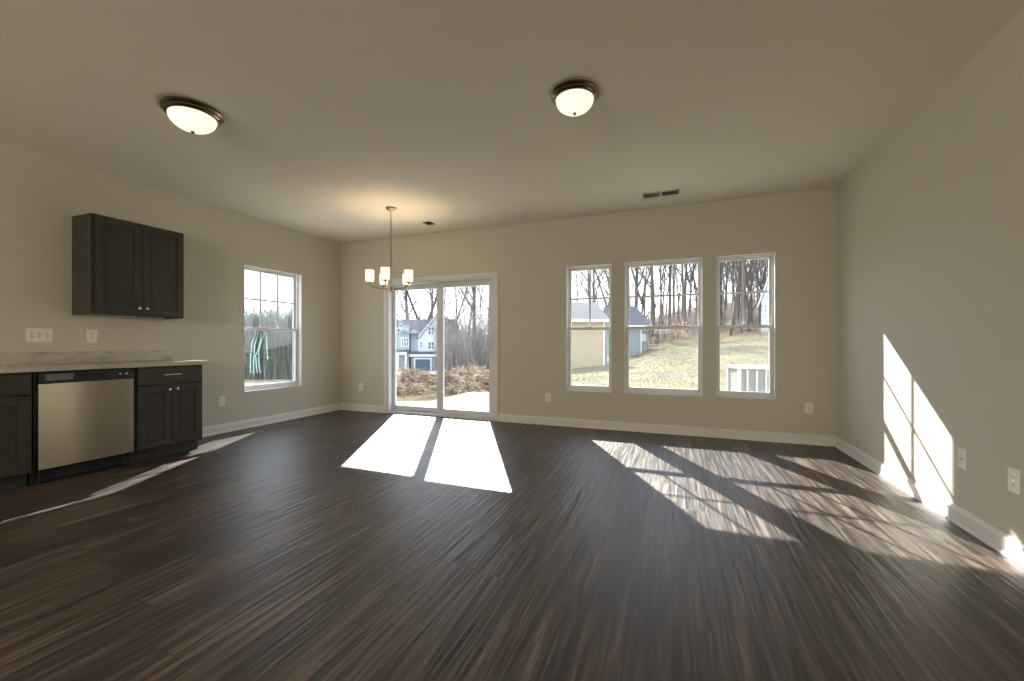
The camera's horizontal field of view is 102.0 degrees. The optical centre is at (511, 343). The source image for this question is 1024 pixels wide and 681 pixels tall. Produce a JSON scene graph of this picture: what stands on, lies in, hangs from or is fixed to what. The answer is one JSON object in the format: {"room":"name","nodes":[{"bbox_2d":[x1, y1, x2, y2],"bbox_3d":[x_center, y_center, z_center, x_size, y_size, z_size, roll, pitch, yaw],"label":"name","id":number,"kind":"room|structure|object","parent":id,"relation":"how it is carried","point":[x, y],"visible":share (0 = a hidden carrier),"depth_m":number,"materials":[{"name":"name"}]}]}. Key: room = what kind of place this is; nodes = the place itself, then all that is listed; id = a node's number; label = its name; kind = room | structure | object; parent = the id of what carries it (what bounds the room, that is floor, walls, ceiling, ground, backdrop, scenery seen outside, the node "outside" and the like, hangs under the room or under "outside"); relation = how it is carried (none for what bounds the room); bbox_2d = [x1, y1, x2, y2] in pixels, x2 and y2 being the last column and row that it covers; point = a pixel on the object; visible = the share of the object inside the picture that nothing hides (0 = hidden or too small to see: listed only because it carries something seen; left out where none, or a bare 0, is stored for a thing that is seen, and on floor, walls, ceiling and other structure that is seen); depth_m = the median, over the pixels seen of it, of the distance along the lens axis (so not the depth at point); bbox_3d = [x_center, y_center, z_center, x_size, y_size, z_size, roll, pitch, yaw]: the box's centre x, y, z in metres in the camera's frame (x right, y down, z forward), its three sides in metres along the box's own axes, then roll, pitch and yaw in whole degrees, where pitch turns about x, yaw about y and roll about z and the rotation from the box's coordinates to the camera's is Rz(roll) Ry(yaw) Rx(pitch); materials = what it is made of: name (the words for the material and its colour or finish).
{"room":"empty living room","nodes":[
{"label":"empty living room","id":0,"kind":"room"},
{"bbox_2d":[0,141,340,427],"bbox_3d":[-5.497,-0.283,0.245,0.150,2.740,14.533,0,0,21],"label":"wall","id":1,"kind":"structure","parent":0,"point":[40,194],"depth_m":4.66,"materials":[{"name":"paint"}]},
{"bbox_2d":[25,328,52,341],"bbox_3d":[-4.091,-0.073,3.591,0.016,0.117,0.165,0,0,21],"label":"light switch","id":2,"kind":"object","parent":1,"relation":"attached to","point":[31,334],"visible":1,"depth_m":3.58,"materials":[{"name":"white plastic"}]},
{"bbox_2d":[0,350,170,364],"bbox_3d":[-4.101,0.122,3.559,0.020,0.102,2.062,0,0,21],"label":"backsplash","id":3,"kind":"structure","parent":1,"relation":"attached to","point":[6,358],"depth_m":3.82,"materials":[{"name":"stone"}]},
{"bbox_2d":[86,330,96,341],"bbox_3d":[-3.967,-0.073,3.916,0.009,0.117,0.080,0,0,21],"label":"wall outlet","id":4,"kind":"object","parent":1,"relation":"attached to","point":[91,335],"visible":1,"depth_m":3.91,"materials":[{"name":"white plastic"}]},
{"bbox_2d":[72,213,183,318],"bbox_3d":[-3.720,-0.712,4.071,0.354,0.898,0.747,0,0,21],"label":"upper cabinet","id":5,"kind":"object","parent":1,"relation":"attached to","point":[120,267],"visible":1,"depth_m":3.90,"materials":[{"name":"paint"}]},
{"bbox_2d":[218,396,224,405],"bbox_3d":[-3.526,0.699,5.037,0.009,0.117,0.076,0,0,21],"label":"wall outlet","id":6,"kind":"object","parent":1,"relation":"attached to","point":[221,400],"visible":1,"depth_m":5.03,"materials":[{"name":"white plastic"}]},
{"bbox_2d":[202,403,340,436],"bbox_3d":[-3.275,1.034,5.663,0.020,0.107,2.523,0,0,21],"label":"baseboard","id":7,"kind":"structure","parent":1,"relation":"attached to","point":[233,426],"depth_m":5.57,"materials":[{"name":"paint"}]},
{"bbox_2d":[244,264,301,391],"bbox_3d":[-3.334,-0.197,5.736,0.151,1.633,0.877,0,0,21],"label":"window","id":8,"kind":"structure","parent":1,"relation":"in","point":[296,303],"depth_m":6.10,"materials":[{"name":"paint"}]},
{"bbox_2d":[245,272,293,327],"bbox_3d":[-3.368,-0.591,5.749,0.005,0.752,0.785,0,0,21],"label":"grille","id":9,"kind":"object","parent":8,"relation":"attached to","point":[272,273],"depth_m":5.87,"materials":[{"name":"plastic"}]},
{"bbox_2d":[0,410,1023,680],"bbox_3d":[-2.300,1.147,-1.012,7.020,0.120,14.533,0,0,21],"label":"floor","id":10,"kind":"structure","parent":0,"point":[339,545],"depth_m":2.06,"materials":[{"name":"wood"}]},
{"bbox_2d":[0,372,31,491],"bbox_3d":[-4.034,0.651,2.871,0.649,0.872,0.790,0,0,21],"label":"base cabinet","id":11,"kind":"object","parent":10,"relation":"on","point":[15,388],"visible":0.99,"depth_m":3.06,"materials":[{"name":"paint"}]},
{"bbox_2d":[0,350,208,373],"bbox_3d":[-3.812,0.142,3.445,0.640,0.143,2.062,0,0,21],"label":"countertop","id":12,"kind":"structure","parent":11,"relation":"on","point":[64,360],"depth_m":3.70,"materials":[{"name":"stone"}]},
{"bbox_2d":[29,368,133,484],"bbox_3d":[-3.767,0.654,3.533,0.602,0.866,0.618,0,0,21],"label":"dishwasher","id":13,"kind":"object","parent":10,"relation":"on","point":[83,420],"visible":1,"depth_m":3.38,"materials":[{"name":"silver metal"}]},
{"bbox_2d":[129,365,201,462],"bbox_3d":[-3.551,0.651,4.099,0.649,0.872,0.580,0,0,21],"label":"base cabinet","id":14,"kind":"object","parent":10,"relation":"on","point":[167,399],"visible":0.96,"depth_m":3.96,"materials":[{"name":"paint"}]},
{"bbox_2d":[0,0,1023,242],"bbox_3d":[-2.300,-1.753,-1.012,7.020,0.200,14.533,0,0,21],"label":"ceiling","id":15,"kind":"structure","parent":0,"point":[336,114],"depth_m":2.72,"materials":[{"name":"paint"}]},
{"bbox_2d":[159,96,223,134],"bbox_3d":[-2.262,-1.570,2.937,0.365,0.166,0.365,0,0,21],"label":"ceiling light","id":16,"kind":"object","parent":15,"relation":"attached to","point":[193,116],"visible":1,"depth_m":2.85,"materials":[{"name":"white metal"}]},
{"bbox_2d":[365,206,412,291],"bbox_3d":[-1.457,-1.143,5.052,0.558,1.020,0.568,0,0,21],"label":"chandelier","id":17,"kind":"object","parent":15,"relation":"hanging from","point":[385,275],"visible":1,"depth_m":4.97,"materials":[{"name":"white glass"}]},
{"bbox_2d":[422,221,434,224],"bbox_3d":[-1.142,-1.653,5.688,0.132,0.011,0.164,0,0,21],"label":"ceiling vent","id":18,"kind":"object","parent":15,"relation":"in","point":[425,222],"visible":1,"depth_m":5.69,"materials":[{"name":"metal"}]},
{"bbox_2d":[551,79,598,115],"bbox_3d":[0.414,-1.581,2.739,0.317,0.144,0.317,0,0,21],"label":"ceiling light","id":19,"kind":"object","parent":15,"relation":"attached to","point":[574,97],"visible":1,"depth_m":2.66,"materials":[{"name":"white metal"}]},
{"bbox_2d":[643,189,678,198],"bbox_3d":[1.646,-1.653,4.580,0.370,0.012,0.170,0,0,21],"label":"ceiling vent","id":20,"kind":"object","parent":15,"relation":"in","point":[670,192],"visible":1,"depth_m":4.58,"materials":[{"name":"metal"}]},
{"bbox_2d":[341,187,836,435],"bbox_3d":[0.332,-0.283,5.681,6.720,2.740,0.150,0,0,21],"label":"wall","id":21,"kind":"structure","parent":0,"point":[530,260],"depth_m":5.21,"materials":[{"name":"paint"}]},
{"bbox_2d":[341,403,383,412],"bbox_3d":[-2.422,1.034,6.672,0.868,0.107,0.020,0,0,21],"label":"baseboard","id":22,"kind":"structure","parent":21,"relation":"attached to","point":[344,406],"depth_m":6.66,"materials":[{"name":"paint"}]},
{"bbox_2d":[384,272,497,420],"bbox_3d":[-1.077,0.042,6.225,1.965,2.090,0.164,0,0,21],"label":"door","id":23,"kind":"structure","parent":21,"relation":"in","point":[439,283],"depth_m":6.20,"materials":[{"name":"paint"}]},
{"bbox_2d":[545,393,550,401],"bbox_3d":[0.480,0.717,5.537,0.076,0.117,0.009,0,0,21],"label":"wall outlet","id":24,"kind":"object","parent":21,"relation":"attached to","point":[547,395],"visible":1,"depth_m":5.53,"materials":[{"name":"white plastic"}]},
{"bbox_2d":[566,263,611,392],"bbox_3d":[1.012,-0.197,5.410,0.586,1.633,0.151,0,0,21],"label":"window","id":25,"kind":"structure","parent":21,"relation":"in","point":[569,269],"depth_m":5.45,"materials":[{"name":"paint"}]},
{"bbox_2d":[572,270,608,326],"bbox_3d":[1.026,-0.591,5.444,0.494,0.752,0.005,0,0,21],"label":"grille","id":26,"kind":"object","parent":25,"relation":"attached to","point":[589,298],"depth_m":5.45,"materials":[{"name":"plastic"}]},
{"bbox_2d":[625,257,702,396],"bbox_3d":[1.845,-0.197,5.083,0.887,1.633,0.151,0,0,21],"label":"window","id":27,"kind":"structure","parent":21,"relation":"in","point":[632,390],"depth_m":5.07,"materials":[{"name":"paint"}]},
{"bbox_2d":[629,264,697,325],"bbox_3d":[1.858,-0.591,5.117,0.795,0.752,0.005,0,0,21],"label":"grille","id":28,"kind":"object","parent":27,"relation":"attached to","point":[636,265],"depth_m":5.15,"materials":[{"name":"plastic"}]},
{"bbox_2d":[498,414,835,446],"bbox_3d":[1.619,1.034,5.083,3.888,0.107,0.020,0,0,21],"label":"baseboard","id":29,"kind":"structure","parent":21,"relation":"attached to","point":[821,440],"depth_m":4.94,"materials":[{"name":"paint"}]},
{"bbox_2d":[716,252,775,399],"bbox_3d":[2.665,-0.197,4.760,0.592,1.633,0.151,0,0,21],"label":"window","id":30,"kind":"structure","parent":21,"relation":"in","point":[771,256],"depth_m":4.72,"materials":[{"name":"paint"}]},
{"bbox_2d":[720,260,768,323],"bbox_3d":[2.679,-0.591,4.794,0.500,0.752,0.005,0,0,21],"label":"grille","id":31,"kind":"object","parent":30,"relation":"attached to","point":[743,292],"depth_m":4.79,"materials":[{"name":"plastic"}]},
{"bbox_2d":[805,402,812,413],"bbox_3d":[3.200,0.695,4.467,0.076,0.117,0.009,0,0,21],"label":"wall outlet","id":32,"kind":"object","parent":21,"relation":"attached to","point":[808,406],"visible":1,"depth_m":4.46,"materials":[{"name":"white plastic"}]},
{"bbox_2d":[837,6,1023,542],"bbox_3d":[0.897,-0.283,-2.269,0.150,2.740,14.533,0,0,21],"label":"wall","id":33,"kind":"structure","parent":0,"point":[930,224],"depth_m":2.60,"materials":[{"name":"paint"}]},
{"bbox_2d":[835,436,1023,567],"bbox_3d":[0.818,1.034,-2.238,0.020,0.107,14.233,0,0,21],"label":"baseboard","id":34,"kind":"structure","parent":33,"relation":"attached to","point":[1008,546],"depth_m":2.59,"materials":[{"name":"paint"}]},
{"bbox_2d":[958,447,966,469],"bbox_3d":[2.666,0.682,2.461,0.018,0.120,0.080,0,0,21],"label":"cable plate","id":35,"kind":"object","parent":33,"relation":"attached to","point":[962,453],"visible":1,"depth_m":2.45,"materials":[{"name":"white plastic"}]},
{"bbox_2d":[1008,467,1020,494],"bbox_3d":[2.523,0.689,2.083,0.009,0.120,0.080,0,0,21],"label":"wall outlet","id":36,"kind":"object","parent":33,"relation":"attached to","point":[1014,476],"visible":1,"depth_m":2.08,"materials":[{"name":"white plastic"}]},
{"bbox_2d":[1010,473,1015,479],"bbox_3d":[2.521,0.669,2.084,0.003,0.029,0.033,0,0,21],"label":"receptacle","id":37,"kind":"object","parent":36,"relation":"attached to","point":[1012,475],"depth_m":2.09,"materials":[{"name":"white plastic"}]},
{"bbox_2d":[1010,481,1015,487],"bbox_3d":[2.521,0.709,2.084,0.003,0.029,0.033,0,0,21],"label":"receptacle","id":38,"kind":"object","parent":36,"relation":"attached to","point":[1012,483],"depth_m":2.08,"materials":[{"name":"white plastic"}]},
{"label":"outside","id":39,"kind":"structure","parent":0,"visible":0},
{"bbox_2d":[245,333,768,405],"bbox_3d":[6.661,0.857,19.669,50.000,4.630,30.515,0,0,21],"label":"lawn","id":40,"kind":"structure","parent":39,"point":[652,347],"depth_m":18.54,"materials":[{"name":"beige plant"}]},
{"bbox_2d":[397,362,488,396],"bbox_3d":[-2.263,1.033,12.186,5.269,1.053,4.629,0,0,0],"label":"brush pile","id":41,"kind":"object","parent":40,"relation":"on","point":[460,380],"visible":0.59,"depth_m":10.75,"materials":[{"name":"brown plant"}]},
{"bbox_2d":[413,392,488,410],"bbox_3d":[-0.240,1.244,7.942,3.060,0.125,3.633,0,0,21],"label":"patio slab","id":42,"kind":"object","parent":40,"relation":"on","point":[479,401],"visible":0.23,"depth_m":8.32,"materials":[{"name":"concrete"}]},
{"bbox_2d":[726,364,768,391],"bbox_3d":[4.468,0.868,7.780,0.860,0.939,0.890,0,0,10],"label":"railing","id":43,"kind":"object","parent":40,"relation":"on","point":[740,377],"visible":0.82,"depth_m":7.51,"materials":[{"name":"plastic"}]},
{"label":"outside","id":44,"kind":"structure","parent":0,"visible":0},
{"bbox_2d":[263,374,400,382],"bbox_3d":[-25.984,1.982,23.114,54.718,2.451,48.000,0,0,21],"label":"yard","id":45,"kind":"structure","parent":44,"point":[397,374],"depth_m":18.36,"materials":[{"name":"beige plant"}]},
{"bbox_2d":[245,295,291,379],"bbox_3d":[-13.145,-0.048,23.093,7.832,4.671,13.538,0,0,-30],"label":"hedgerow","id":46,"kind":"object","parent":45,"relation":"on","point":[268,354],"visible":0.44,"depth_m":19.62,"materials":[{"name":"green plant"}]},
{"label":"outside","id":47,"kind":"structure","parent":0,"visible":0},
{"bbox_2d":[397,300,768,373],"bbox_3d":[-4.178,-2.210,105.023,274.356,13.404,161.585,0,0,21],"label":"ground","id":48,"kind":"structure","parent":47,"point":[689,336],"depth_m":35.78,"materials":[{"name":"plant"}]},
{"bbox_2d":[397,289,433,319],"bbox_3d":[-20.476,-10.365,81.076,21.651,31.033,20.861,0,0,-1],"label":"bare tree","id":49,"kind":"object","parent":48,"relation":"on","point":[406,311],"visible":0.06,"depth_m":79.71,"materials":[{"name":"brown plant"}]},
{"bbox_2d":[397,288,450,319],"bbox_3d":[-18.805,-9.876,82.027,33.056,30.287,21.297,0,0,-42],"label":"bare tree","id":50,"kind":"object","parent":48,"relation":"on","point":[410,300],"visible":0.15,"depth_m":79.83,"materials":[{"name":"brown plant"}]},
{"bbox_2d":[397,314,460,370],"bbox_3d":[-14.649,0.069,70.750,10.828,9.788,12.500,0,0,0],"label":"house","id":51,"kind":"structure","parent":48,"relation":"on","point":[413,338],"depth_m":66.00,"materials":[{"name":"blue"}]},
{"bbox_2d":[397,287,463,318],"bbox_3d":[-15.426,-10.936,78.861,26.016,32.093,20.994,0,0,-15],"label":"bare tree","id":52,"kind":"object","parent":48,"relation":"on","point":[431,292],"visible":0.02,"depth_m":78.88,"materials":[{"name":"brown plant"}]},
{"bbox_2d":[416,288,451,328],"bbox_3d":[-9.309,-5.460,52.973,6.124,18.832,7.824,0,0,-19],"label":"bare tree","id":53,"kind":"object","parent":48,"relation":"on","point":[444,288],"visible":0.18,"depth_m":52.36,"materials":[{"name":"brown plant"}]},
{"bbox_2d":[430,286,469,349],"bbox_3d":[-5.388,-4.111,36.199,8.645,14.423,4.721,0,0,-4],"label":"bare tree","id":54,"kind":"object","parent":48,"relation":"on","point":[466,291],"visible":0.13,"depth_m":36.01,"materials":[{"name":"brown plant"}]},
{"bbox_2d":[425,289,478,331],"bbox_3d":[-9.880,-2.475,66.956,8.452,14.101,4.616,0,0,24],"label":"bare tree","id":55,"kind":"object","parent":48,"relation":"on","point":[426,289],"visible":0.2,"depth_m":66.79,"materials":[{"name":"brown plant"}]},
{"bbox_2d":[427,304,488,372],"bbox_3d":[-2.290,0.192,36.154,10.752,6.392,26.719,0,0,-6],"label":"thicket","id":56,"kind":"object","parent":48,"relation":"on","point":[463,351],"visible":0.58,"depth_m":25.93,"materials":[{"name":"grey plant"}]},
{"bbox_2d":[447,288,470,330],"bbox_3d":[-8.524,-4.030,66.871,5.012,16.923,6.368,0,0,1],"label":"bare tree","id":57,"kind":"object","parent":48,"relation":"on","point":[447,288],"visible":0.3,"depth_m":66.91,"materials":[{"name":"brown plant"}]},
{"bbox_2d":[444,286,484,330],"bbox_3d":[-5.354,-6.409,43.261,8.148,19.613,6.378,0,0,-13],"label":"bare tree","id":58,"kind":"object","parent":48,"relation":"on","point":[456,301],"visible":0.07,"depth_m":42.94,"materials":[{"name":"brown plant"}]},
{"bbox_2d":[445,287,488,324],"bbox_3d":[-2.990,-4.569,37.952,5.644,14.998,4.442,0,0,10],"label":"bare tree","id":59,"kind":"object","parent":48,"relation":"on","point":[477,287],"visible":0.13,"depth_m":37.63,"materials":[{"name":"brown plant"}]},
{"bbox_2d":[459,286,475,344],"bbox_3d":[-3.161,-5.961,29.563,7.071,17.342,4.896,0,0,-40],"label":"bare tree","id":60,"kind":"object","parent":48,"relation":"on","point":[473,288],"visible":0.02,"depth_m":29.66,"materials":[{"name":"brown plant"}]},
{"bbox_2d":[453,288,487,333],"bbox_3d":[-5.745,-3.653,55.704,4.824,14.738,8.834,0,0,-12],"label":"bare tree","id":61,"kind":"object","parent":48,"relation":"on","point":[458,288],"visible":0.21,"depth_m":56.12,"materials":[{"name":"brown plant"}]},
{"bbox_2d":[457,285,488,334],"bbox_3d":[-4.764,-3.867,50.964,5.146,15.120,5.535,0,0,3],"label":"bare tree","id":62,"kind":"object","parent":48,"relation":"on","point":[471,316],"visible":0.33,"depth_m":51.72,"materials":[{"name":"brown plant"}]},
{"bbox_2d":[463,286,488,325],"bbox_3d":[-2.959,-6.708,46.309,6.378,19.613,8.148,0,0,2],"label":"bare tree","id":63,"kind":"object","parent":48,"relation":"on","point":[484,286],"visible":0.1,"depth_m":45.74,"materials":[{"name":"grey plant"}]},
{"bbox_2d":[572,270,605,301],"bbox_3d":[6.050,-6.149,36.846,6.331,15.237,4.955,0,0,-11],"label":"bare tree","id":64,"kind":"object","parent":48,"relation":"on","point":[587,270],"visible":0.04,"depth_m":36.40,"materials":[{"name":"grey plant"}]},
{"bbox_2d":[574,269,604,301],"bbox_3d":[7.798,-9.296,39.615,8.786,21.147,6.877,0,0,7],"label":"bare tree","id":65,"kind":"object","parent":48,"relation":"on","point":[604,269],"visible":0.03,"depth_m":39.21,"materials":[{"name":"grey plant"}]},
{"bbox_2d":[571,302,608,368],"bbox_3d":[3.041,-0.297,25.970,4.528,4.634,7.060,0,0,0],"label":"outbuilding","id":66,"kind":"structure","parent":48,"relation":"on","point":[588,347],"depth_m":23.00,"materials":[{"name":"beige"}]},
{"bbox_2d":[573,269,608,301],"bbox_3d":[7.825,-8.230,41.984,7.695,18.520,6.023,0,0,3],"label":"bare tree","id":67,"kind":"object","parent":48,"relation":"on","point":[607,269],"visible":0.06,"depth_m":42.30,"materials":[{"name":"brown plant"}]},
{"bbox_2d":[575,269,608,308],"bbox_3d":[8.068,-5.823,42.369,4.354,13.292,5.343,0,0,-13],"label":"bare tree","id":68,"kind":"object","parent":48,"relation":"on","point":[594,278],"visible":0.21,"depth_m":41.73,"materials":[{"name":"grey plant"}]},
{"bbox_2d":[577,270,608,300],"bbox_3d":[11.670,-9.721,59.123,5.446,19.290,7.866,0,0,-3],"label":"bare tree","id":69,"kind":"object","parent":48,"relation":"on","point":[593,270],"visible":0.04,"depth_m":59.26,"materials":[{"name":"brown plant"}]},
{"bbox_2d":[579,270,608,306],"bbox_3d":[10.561,-6.958,48.972,5.429,15.494,4.220,0,0,-26],"label":"bare tree","id":70,"kind":"object","parent":48,"relation":"on","point":[600,270],"visible":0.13,"depth_m":49.22,"materials":[{"name":"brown plant"}]},
{"bbox_2d":[598,269,608,294],"bbox_3d":[10.407,-9.315,46.238,7.803,19.138,5.403,0,0,-18],"label":"bare tree","id":71,"kind":"object","parent":48,"relation":"on","point":[605,269],"visible":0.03,"depth_m":45.74,"materials":[{"name":"brown plant"}]},
{"bbox_2d":[595,270,629,305],"bbox_3d":[8.334,-6.979,35.428,9.825,16.391,5.365,0,0,20],"label":"bare tree","id":72,"kind":"object","parent":48,"relation":"on","point":[602,291],"visible":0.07,"depth_m":35.80,"materials":[{"name":"grey plant"}]},
{"bbox_2d":[597,268,639,305],"bbox_3d":[9.053,-5.516,35.222,3.726,13.680,4.794,0,0,12],"label":"bare tree","id":73,"kind":"object","parent":48,"relation":"on","point":[639,268],"visible":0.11,"depth_m":34.96,"materials":[{"name":"grey plant"}]},
{"bbox_2d":[606,270,640,305],"bbox_3d":[12.521,-7.404,47.319,4.804,14.116,5.168,0,0,0],"label":"bare tree","id":74,"kind":"object","parent":48,"relation":"on","point":[630,270],"visible":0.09,"depth_m":46.45,"materials":[{"name":"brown plant"}]},
{"bbox_2d":[603,306,652,356],"bbox_3d":[8.863,-0.680,33.480,3.066,4.713,5.840,0,0,0],"label":"outbuilding","id":75,"kind":"structure","parent":48,"relation":"on","point":[637,338],"depth_m":31.18,"materials":[{"name":"grey"}]},
{"bbox_2d":[633,267,644,307],"bbox_3d":[10.479,-9.538,35.494,5.789,20.506,8.361,0,0,32],"label":"bare tree","id":76,"kind":"object","parent":48,"relation":"on","point":[636,269],"visible":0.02,"depth_m":35.95,"materials":[{"name":"grey plant"}]},
{"bbox_2d":[639,266,654,336],"bbox_3d":[13.325,-9.428,40.722,5.141,18.211,7.426,0,0,-35],"label":"bare tree","id":77,"kind":"object","parent":48,"relation":"on","point":[640,272],"visible":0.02,"depth_m":40.14,"materials":[{"name":"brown plant"}]},
{"bbox_2d":[638,267,656,315],"bbox_3d":[13.076,-10.308,42.112,8.368,20.140,6.549,0,0,21],"label":"bare tree","id":78,"kind":"object","parent":48,"relation":"on","point":[646,267],"visible":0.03,"depth_m":42.22,"materials":[{"name":"brown plant"}]},
{"bbox_2d":[631,267,664,317],"bbox_3d":[11.811,-8.009,37.061,10.144,16.924,5.540,0,0,-3],"label":"bare tree","id":79,"kind":"object","parent":48,"relation":"on","point":[642,299],"visible":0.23,"depth_m":37.22,"materials":[{"name":"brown plant"}]},
{"bbox_2d":[644,266,665,324],"bbox_3d":[16.398,-10.183,45.892,5.805,17.850,7.416,0,0,6],"label":"bare tree","id":80,"kind":"object","parent":48,"relation":"on","point":[660,266],"visible":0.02,"depth_m":45.49,"materials":[{"name":"brown plant"}]},
{"bbox_2d":[642,265,679,342],"bbox_3d":[13.433,-6.927,35.301,3.968,14.567,5.104,0,0,-10],"label":"bare tree","id":81,"kind":"object","parent":48,"relation":"on","point":[667,275],"visible":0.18,"depth_m":34.77,"materials":[{"name":"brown plant"}]},
{"bbox_2d":[645,265,682,335],"bbox_3d":[15.601,-7.239,41.510,4.786,13.657,3.720,0,0,-43],"label":"bare tree","id":82,"kind":"object","parent":48,"relation":"on","point":[663,265],"visible":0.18,"depth_m":41.84,"materials":[{"name":"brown plant"}]},
{"bbox_2d":[664,265,671,324],"bbox_3d":[17.332,-11.685,46.799,8.228,20.178,5.697,0,0,-24],"label":"bare tree","id":83,"kind":"object","parent":48,"relation":"on","point":[670,269],"visible":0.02,"depth_m":47.00,"materials":[{"name":"brown plant"}]},
{"bbox_2d":[657,264,680,311],"bbox_3d":[22.933,-11.393,58.357,5.663,16.639,6.091,0,0,17],"label":"bare tree","id":84,"kind":"object","parent":48,"relation":"on","point":[680,264],"visible":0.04,"depth_m":59.49,"materials":[{"name":"brown plant"}]},
{"bbox_2d":[676,264,683,312],"bbox_3d":[22.459,-14.141,56.103,6.256,22.160,9.036,0,0,-28],"label":"bare tree","id":85,"kind":"object","parent":48,"relation":"on","point":[677,269],"visible":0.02,"depth_m":55.35,"materials":[{"name":"brown plant"}]},
{"bbox_2d":[668,264,695,322],"bbox_3d":[19.654,-10.170,49.505,6.119,16.716,5.689,0,0,-32],"label":"bare tree","id":86,"kind":"object","parent":48,"relation":"on","point":[676,273],"visible":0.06,"depth_m":48.19,"materials":[{"name":"brown plant"}]},
{"bbox_2d":[677,264,689,308],"bbox_3d":[22.688,-12.216,52.673,5.444,19.988,7.004,0,0,0],"label":"bare tree","id":87,"kind":"object","parent":48,"relation":"on","point":[683,264],"visible":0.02,"depth_m":52.03,"materials":[{"name":"brown plant"}]},
{"bbox_2d":[680,263,697,325],"bbox_3d":[18.527,-9.178,41.176,5.232,15.984,9.581,0,0,-15],"label":"bare tree","id":88,"kind":"object","parent":48,"relation":"on","point":[695,287],"visible":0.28,"depth_m":41.12,"materials":[{"name":"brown plant"}]},
{"bbox_2d":[683,263,696,320],"bbox_3d":[20.745,-12.188,48.562,5.620,19.908,8.117,0,0,-10],"label":"bare tree","id":89,"kind":"object","parent":48,"relation":"on","point":[686,273],"visible":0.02,"depth_m":49.09,"materials":[{"name":"brown plant"}]},
{"bbox_2d":[684,264,697,313],"bbox_3d":[22.492,-12.629,52.732,6.433,19.653,11.780,0,0,-19],"label":"bare tree","id":90,"kind":"object","parent":48,"relation":"on","point":[689,281],"visible":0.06,"depth_m":52.85,"materials":[{"name":"brown plant"}]},
{"bbox_2d":[645,293,760,345],"bbox_3d":[23.585,-3.769,47.406,27.260,9.693,35.819,0,0,14],"label":"thicket","id":91,"kind":"object","parent":48,"relation":"on","point":[695,318],"visible":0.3,"depth_m":39.21,"materials":[{"name":"brown plant"}]},
{"bbox_2d":[720,261,728,324],"bbox_3d":[19.861,-10.470,39.298,6.041,18.577,7.718,0,0,7],"label":"bare tree","id":92,"kind":"object","parent":48,"relation":"on","point":[726,282],"visible":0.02,"depth_m":38.88,"materials":[{"name":"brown plant"}]},
{"bbox_2d":[720,261,733,324],"bbox_3d":[20.874,-9.730,40.336,6.797,16.670,4.706,0,0,-4],"label":"bare tree","id":93,"kind":"object","parent":48,"relation":"on","point":[721,264],"visible":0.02,"depth_m":40.17,"materials":[{"name":"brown plant"}]},
{"bbox_2d":[724,260,740,319],"bbox_3d":[21.652,-10.960,39.920,6.163,18.953,7.874,0,0,31],"label":"bare tree","id":94,"kind":"object","parent":48,"relation":"on","point":[739,297],"visible":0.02,"depth_m":39.50,"materials":[{"name":"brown plant"}]},
{"bbox_2d":[720,260,746,333],"bbox_3d":[18.207,-7.641,33.150,4.283,14.460,5.442,0,0,-10],"label":"bare tree","id":95,"kind":"object","parent":48,"relation":"on","point":[741,260],"visible":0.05,"depth_m":33.01,"materials":[{"name":"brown plant"}]},
{"bbox_2d":[720,260,754,318],"bbox_3d":[20.086,-7.822,38.107,4.512,12.875,3.507,0,0,-37],"label":"bare tree","id":96,"kind":"object","parent":48,"relation":"on","point":[754,260],"visible":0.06,"depth_m":37.54,"materials":[{"name":"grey plant"}]},
{"bbox_2d":[731,261,748,314],"bbox_3d":[23.897,-11.210,44.284,5.779,17.770,7.383,0,0,44],"label":"bare tree","id":97,"kind":"object","parent":48,"relation":"on","point":[731,261],"visible":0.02,"depth_m":44.66,"materials":[{"name":"brown plant"}]},
{"bbox_2d":[723,259,766,329],"bbox_3d":[19.716,-7.292,34.970,4.415,12.971,4.748,0,0,26],"label":"bare tree","id":98,"kind":"object","parent":48,"relation":"on","point":[739,274],"visible":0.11,"depth_m":35.79,"materials":[{"name":"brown plant"}]},
{"bbox_2d":[729,259,764,335],"bbox_3d":[17.603,-9.062,30.600,6.246,17.825,4.855,0,0,27],"label":"bare tree","id":99,"kind":"object","parent":48,"relation":"on","point":[739,287],"visible":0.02,"depth_m":32.28,"materials":[{"name":"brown plant"}]},
{"bbox_2d":[745,259,759,308],"bbox_3d":[29.691,-13.049,52.432,6.023,18.400,11.029,0,0,-5],"label":"bare tree","id":100,"kind":"object","parent":48,"relation":"on","point":[758,259],"visible":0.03,"depth_m":52.41,"materials":[{"name":"brown plant"}]},
{"bbox_2d":[745,259,767,330],"bbox_3d":[18.992,-7.957,33.484,4.825,14.742,8.836,0,0,0],"label":"bare tree","id":101,"kind":"object","parent":48,"relation":"on","point":[749,288],"visible":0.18,"depth_m":33.39,"materials":[{"name":"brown plant"}]},
{"bbox_2d":[745,259,767,323],"bbox_3d":[22.487,-8.624,37.877,5.472,14.948,5.087,0,0,10],"label":"bare tree","id":102,"kind":"object","parent":48,"relation":"on","point":[751,319],"visible":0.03,"depth_m":37.09,"materials":[{"name":"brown plant"}]},
{"bbox_2d":[753,259,767,322],"bbox_3d":[22.096,-8.846,36.932,4.894,14.952,8.962,0,0,-18],"label":"bare tree","id":103,"kind":"object","parent":48,"relation":"on","point":[765,270],"visible":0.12,"depth_m":36.95,"materials":[{"name":"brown plant"}]},
{"bbox_2d":[757,278,768,331],"bbox_3d":[22.967,-4.371,34.487,4.066,9.436,8.800,0,0,33],"label":"house","id":104,"kind":"structure","parent":48,"relation":"on","point":[762,306],"depth_m":31.94,"materials":[{"name":"grey"}]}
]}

